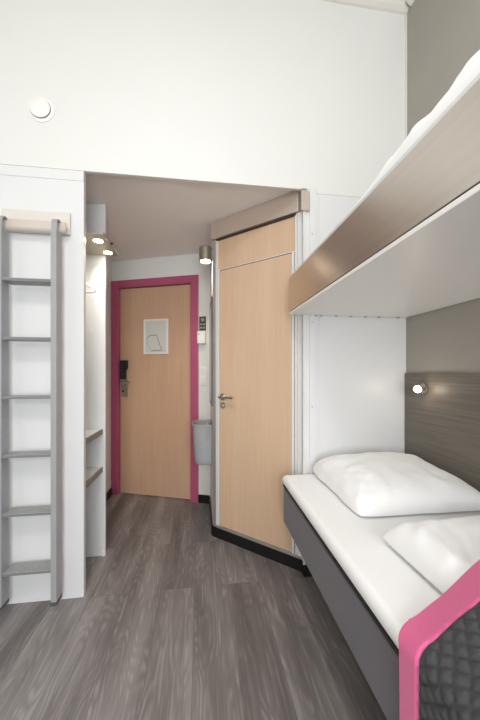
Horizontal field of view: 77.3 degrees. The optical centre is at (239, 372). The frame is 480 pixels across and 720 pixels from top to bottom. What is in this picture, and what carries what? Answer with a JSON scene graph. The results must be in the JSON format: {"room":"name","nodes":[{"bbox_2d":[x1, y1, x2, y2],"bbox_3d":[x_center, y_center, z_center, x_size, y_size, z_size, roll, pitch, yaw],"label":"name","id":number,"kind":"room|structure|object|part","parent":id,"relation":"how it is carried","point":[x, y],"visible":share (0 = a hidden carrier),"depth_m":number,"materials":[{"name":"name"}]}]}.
{"room":"hotel room","nodes":[
{"label":"hotel room","id":0,"kind":"room"},
{"bbox_2d":[106,256,111,492],"bbox_3d":[-1.235,0.045,2.469,0.050,2.310,1.038,0,0,-8],"label":"wall","id":1,"kind":"structure","parent":0,"point":[108,261],"depth_m":2.89,"materials":[{"name":"white paint"}]},
{"bbox_2d":[106,488,111,501],"bbox_3d":[-1.203,1.165,2.463,0.012,0.070,1.000,0,0,-8],"label":"baseboard","id":2,"kind":"structure","parent":1,"relation":"attached to","point":[109,493],"depth_m":2.85,"materials":[{"name":"black plastic"}]},
{"bbox_2d":[112,253,209,503],"bbox_3d":[-0.768,0.045,2.917,1.127,2.310,0.112,0,0,13],"label":"wall","id":3,"kind":"structure","parent":0,"point":[189,264],"depth_m":2.78,"materials":[{"name":"white paint"}]},
{"bbox_2d":[111,275,198,502],"bbox_3d":[-0.826,0.145,2.907,0.916,2.110,0.137,0,0,13],"label":"door","id":4,"kind":"structure","parent":3,"relation":"in","point":[155,397],"depth_m":2.91,"materials":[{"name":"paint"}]},
{"bbox_3d":[-1.232,0.145,3.014,0.076,2.110,0.106,0,0,13],"label":"frame post","id":5,"kind":"part","parent":4,"relation":"part of","materials":[{"name":"paint"}]},
{"bbox_3d":[-1.145,0.150,2.981,0.068,0.170,0.010,0,0,13],"label":"lock plate","id":6,"kind":"part","parent":4,"relation":"part of","materials":[{"name":"silver metal"}]},
{"bbox_2d":[144,318,167,353],"bbox_3d":[-0.814,-0.352,2.904,0.257,0.339,0.012,0,0,13],"label":"framed piece","id":7,"kind":"object","parent":4,"relation":"attached to","point":[155,330],"visible":1,"depth_m":2.90,"materials":[{"name":"white paper"}]},
{"bbox_3d":[-0.412,0.145,2.829,0.076,2.110,0.106,0,0,13],"label":"frame post","id":8,"kind":"part","parent":4,"relation":"part of","materials":[{"name":"paint"}]},
{"bbox_2d":[197,331,205,343],"bbox_3d":[-0.351,-0.326,2.752,0.074,0.112,0.048,0,0,13],"label":"thermostat","id":9,"kind":"object","parent":3,"relation":"attached to","point":[201,335],"visible":1,"depth_m":2.73,"materials":[{"name":"white plastic"}]},
{"bbox_2d":[199,316,205,330],"bbox_3d":[-0.345,-0.457,2.772,0.064,0.130,0.007,0,0,13],"label":"information sign","id":10,"kind":"object","parent":3,"relation":"attached to","point":[202,320],"visible":1,"depth_m":2.77,"materials":[{"name":"grey plastic"}]},
{"bbox_3d":[-0.331,1.163,2.767,0.108,0.075,0.012,0,0,13],"label":"baseboard","id":11,"kind":"part","parent":3,"relation":"part of","materials":[{"name":"black plastic"}]},
{"bbox_2d":[85,173,300,260],"bbox_3d":[-0.357,-1.140,2.537,2.563,0.060,1.676,0,0,-8],"label":"ceiling","id":12,"kind":"structure","parent":0,"point":[146,217],"depth_m":2.04,"materials":[{"name":"paint"}]},
{"bbox_2d":[0,493,386,719],"bbox_3d":[-0.236,1.250,0.422,3.083,0.100,5.900,0,0,-8],"label":"floor","id":13,"kind":"structure","parent":0,"point":[177,620],"depth_m":1.34,"materials":[{"name":"grey laminate"}]},
{"bbox_2d":[86,203,105,556],"bbox_3d":[-1.171,0.046,1.773,0.622,2.308,0.355,0,0,-8],"label":"wardrobe","id":14,"kind":"object","parent":13,"relation":"on","point":[95,213],"visible":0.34,"depth_m":1.96,"materials":[{"name":"white laminate"}]},
{"bbox_2d":[86,283,96,292],"bbox_3d":[-1.081,-0.584,1.773,0.445,0.212,0.016,0,0,-8],"label":"hanger","id":15,"kind":"object","parent":14,"relation":"hanging from","point":[87,285],"visible":0.17,"depth_m":1.79,"materials":[{"name":"silver metal"}]},
{"bbox_2d":[86,467,100,480],"bbox_3d":[-1.181,0.630,1.762,0.598,0.030,0.333,0,0,-8],"label":"shelf","id":16,"kind":"object","parent":14,"relation":"attached to","point":[92,473],"depth_m":1.85,"materials":[{"name":"white laminate"}]},
{"bbox_2d":[86,429,100,437],"bbox_3d":[-1.181,0.383,1.762,0.598,0.030,0.333,0,0,-8],"label":"shelf","id":17,"kind":"object","parent":14,"relation":"attached to","point":[90,433],"depth_m":1.86,"materials":[{"name":"white laminate"}]},
{"bbox_2d":[86,231,118,255],"bbox_3d":[-1.119,-0.787,1.768,0.710,0.042,0.317,0,0,-8],"label":"light canopy","id":18,"kind":"object","parent":14,"relation":"attached to","point":[96,243],"visible":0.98,"depth_m":1.81,"materials":[{"name":"silver metal"}]},
{"bbox_2d":[283,484,398,719],"bbox_3d":[0.739,0.922,0.785,0.770,0.556,2.002,0,0,-6],"label":"bed","id":19,"kind":"object","parent":13,"relation":"on","point":[373,649],"visible":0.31,"depth_m":0.91,"materials":[{"name":"grey fabric"}]},
{"bbox_2d":[282,474,479,648],"bbox_3d":[0.738,0.614,0.786,0.772,0.058,2.002,0,0,-6],"label":"mattress","id":20,"kind":"object","parent":19,"relation":"on","point":[392,588],"visible":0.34,"depth_m":0.99,"materials":[{"name":"white fabric"}]},
{"bbox_2d":[313,452,479,516],"bbox_3d":[0.746,0.508,1.504,0.614,0.152,0.558,0,0,-7],"label":"pillow","id":21,"kind":"object","parent":20,"relation":"on","point":[371,484],"visible":1,"depth_m":1.30,"materials":[{"name":"white fabric"}]},
{"bbox_2d":[383,515,479,592],"bbox_3d":[0.874,0.531,0.455,0.617,0.106,1.230,0,0,-8],"label":"duvet","id":22,"kind":"object","parent":20,"relation":"on","point":[442,551],"visible":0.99,"depth_m":0.88,"materials":[{"name":"white fabric"}]},
{"bbox_2d":[398,560,479,719],"bbox_3d":[0.794,0.720,0.305,0.796,0.556,0.935,0,0,-8],"label":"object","id":23,"kind":"object","parent":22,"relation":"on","point":[439,646],"visible":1,"depth_m":0.61,"materials":[{"name":"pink fabric"}]},
{"bbox_2d":[0,0,405,603],"bbox_3d":[-0.405,-0.535,1.684,3.083,3.470,0.060,0,0,-8],"label":"wall","id":24,"kind":"structure","parent":0,"point":[295,95],"depth_m":1.67,"materials":[{"name":"white paint"}]},
{"bbox_2d":[1,208,70,234],"bbox_3d":[-1.059,-0.783,1.546,0.330,0.123,0.054,0,0,-8],"label":"ladder rail","id":25,"kind":"object","parent":24,"relation":"attached to","point":[20,221],"visible":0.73,"depth_m":1.54,"materials":[{"name":"brown wood"}]},
{"bbox_2d":[0,216,61,610],"bbox_3d":[-1.054,0.189,1.508,0.280,1.932,0.083,0,0,-8],"label":"ladder","id":26,"kind":"object","parent":25,"relation":"hanging from","point":[54,566],"visible":1,"depth_m":1.49,"materials":[{"name":"grey metal"}]},
{"bbox_3d":[-1.176,0.215,1.483,0.028,1.854,0.061,0,0,-8],"label":"rail","id":27,"kind":"part","parent":26,"relation":"part of","materials":[{"name":"grey metal"}]},
{"bbox_3d":[-0.928,0.215,1.516,0.028,1.854,0.061,0,0,-8],"label":"rail","id":28,"kind":"part","parent":26,"relation":"part of","materials":[{"name":"grey metal"}]},
{"bbox_2d":[27,97,54,122],"bbox_3d":[-1.046,-1.384,1.570,0.132,0.132,0.018,0,0,-8],"label":"smoke detector","id":29,"kind":"object","parent":24,"relation":"attached to","point":[40,109],"visible":1,"depth_m":1.56,"materials":[{"name":"white plastic"}]},
{"bbox_3d":[-1.385,0.059,1.548,1.103,2.281,0.028,0,0,-8],"label":"panel","id":30,"kind":"part","parent":24,"relation":"part of","materials":[{"name":"white paint"}]},
{"bbox_2d":[301,191,309,211],"bbox_3d":[0.381,-1.006,1.758,0.048,0.112,0.022,0,0,-8],"label":"trim","id":31,"kind":"structure","parent":24,"relation":"attached to","point":[305,195],"depth_m":1.75,"materials":[{"name":"wood"}]},
{"bbox_3d":[0.693,1.165,1.834,0.642,0.070,0.054,0,0,-8],"label":"baseboard","id":32,"kind":"part","parent":24,"relation":"part of","materials":[{"name":"black plastic"}]},
{"bbox_2d":[320,0,409,14],"bbox_3d":[-0.399,-2.241,1.642,2.883,0.058,0.045,0,0,-8],"label":"trim","id":33,"kind":"structure","parent":24,"relation":"attached to","point":[392,6],"depth_m":1.81,"materials":[{"name":"beige paint"}]},
{"bbox_2d":[405,14,406,138],"bbox_3d":[1.023,-1.390,1.849,0.010,1.640,0.010,0,0,-8],"label":"trim","id":34,"kind":"structure","parent":24,"relation":"attached to","point":[405,14],"depth_m":1.85,"materials":[{"name":"beige paint"}]},
{"bbox_2d":[210,240,212,519],"bbox_3d":[-0.213,0.045,2.524,0.055,2.310,0.560,0,0,-8],"label":"wall","id":35,"kind":"structure","parent":0,"point":[211,264],"depth_m":2.50,"materials":[{"name":"white paint"}]},
{"bbox_2d":[192,420,211,464],"bbox_3d":[-0.310,0.550,2.430,0.160,0.335,0.280,0,0,-8],"label":"waste bin","id":36,"kind":"object","parent":35,"relation":"attached to","point":[202,429],"visible":1,"depth_m":2.33,"materials":[{"name":"grey plastic"}]},
{"bbox_2d":[199,245,211,263],"bbox_3d":[-0.266,-0.919,2.330,0.100,0.108,0.098,0,0,-8],"label":"wall lamp","id":37,"kind":"object","parent":35,"relation":"attached to","point":[205,252],"visible":0.98,"depth_m":2.29,"materials":[{"name":"silver metal"}]},
{"bbox_2d":[209,497,212,534],"bbox_3d":[-0.241,1.164,2.480,0.012,0.072,0.510,0,0,-8],"label":"baseboard","id":38,"kind":"structure","parent":35,"relation":"attached to","point":[211,520],"depth_m":2.39,"materials":[{"name":"black plastic"}]},
{"bbox_2d":[210,296,212,405],"bbox_3d":[-0.235,-0.165,2.432,0.012,0.822,0.372,0,0,-8],"label":"wall mirror","id":39,"kind":"object","parent":35,"relation":"attached to","point":[211,302],"visible":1,"depth_m":2.25,"materials":[{"name":"clear glass"}]},
{"bbox_2d":[210,305,210,401],"bbox_3d":[-0.233,-0.165,2.433,0.008,0.810,0.360,0,0,-8],"label":"mirror glass","id":40,"kind":"object","parent":39,"relation":"attached to","point":[210,305],"depth_m":2.51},
{"bbox_2d":[213,212,302,559],"bbox_3d":[0.108,0.045,2.039,0.708,2.310,0.073,0,0,35],"label":"door frame","id":41,"kind":"structure","parent":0,"point":[284,236],"depth_m":2.00,"materials":[{"name":"brown wood"}]},
{"bbox_2d":[218,251,294,553],"bbox_3d":[0.073,0.179,1.995,0.600,1.857,0.084,0,0,35],"label":"door","id":42,"kind":"structure","parent":41,"relation":"in","point":[256,327],"depth_m":1.99,"materials":[{"name":"brown laminate"}]},
{"bbox_3d":[-0.095,0.171,2.094,0.133,0.019,0.054,0,0,35],"label":"lever","id":43,"kind":"part","parent":42,"relation":"part of","materials":[{"name":"silver metal"}]},
{"bbox_2d":[211,191,301,240],"bbox_3d":[0.086,-1.038,2.039,0.688,0.141,0.067,0,0,35],"label":"trim","id":44,"kind":"structure","parent":41,"relation":"attached to","point":[286,206],"depth_m":1.98,"materials":[{"name":"wood"}]},
{"bbox_3d":[0.113,0.075,2.034,0.695,2.106,0.036,0,0,35],"label":"wood panel","id":45,"kind":"part","parent":41,"relation":"part of","materials":[{"name":"brown wood"}]},
{"bbox_2d":[212,526,301,571],"bbox_3d":[0.093,1.165,2.013,0.720,0.070,0.016,0,0,35],"label":"baseboard","id":46,"kind":"structure","parent":41,"relation":"attached to","point":[295,563],"depth_m":1.98,"materials":[{"name":"black plastic"}]},
{"bbox_2d":[406,0,479,372],"bbox_3d":[1.354,-0.535,-0.222,0.100,3.470,4.203,0,0,-8],"label":"wall","id":47,"kind":"structure","parent":0,"point":[443,36],"depth_m":1.60,"materials":[{"name":"grey paint"}]},
{"bbox_2d":[289,72,479,317],"bbox_3d":[0.785,-0.448,0.806,0.740,0.228,2.000,0,0,-8],"label":"bunk","id":48,"kind":"object","parent":47,"relation":"attached to","point":[410,246],"visible":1,"depth_m":0.87,"materials":[{"name":"wood"}]},
{"bbox_3d":[0.786,-0.347,0.806,0.739,0.014,2.000,0,0,-8],"label":"panel","id":49,"kind":"part","parent":48,"relation":"part of","materials":[{"name":"white laminate"}]},
{"bbox_3d":[0.795,-0.447,0.807,0.700,0.177,1.970,0,0,-8],"label":"mattress","id":50,"kind":"object","parent":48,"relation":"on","visible":0},
{"bbox_2d":[335,50,479,226],"bbox_3d":[0.821,-0.602,0.558,0.694,0.129,1.410,0,0,-8],"label":"duvet","id":51,"kind":"object","parent":50,"relation":"on","point":[471,69],"visible":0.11,"depth_m":0.70,"materials":[{"name":"white fabric"}]},
{"bbox_2d":[406,0,414,5],"bbox_3d":[1.279,-2.241,-0.204,0.045,0.058,4.057,0,0,-8],"label":"trim","id":52,"kind":"structure","parent":47,"relation":"attached to","point":[410,2],"depth_m":1.80,"materials":[{"name":"beige paint"}]},
{"bbox_2d":[405,373,479,491],"bbox_3d":[1.163,0.540,0.782,0.014,1.080,2.142,0,0,-8],"label":"panel","id":53,"kind":"object","parent":47,"relation":"attached to","point":[442,424],"visible":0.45,"depth_m":1.53,"materials":[{"name":"grey wood"}]},
{"bbox_2d":[413,383,427,393],"bbox_3d":[1.002,0.088,1.680,0.066,0.060,0.064,0,0,-8],"label":"reading lamp","id":54,"kind":"object","parent":53,"relation":"attached to","point":[423,388],"visible":1,"depth_m":1.67,"materials":[{"name":"silver metal"}]}
]}

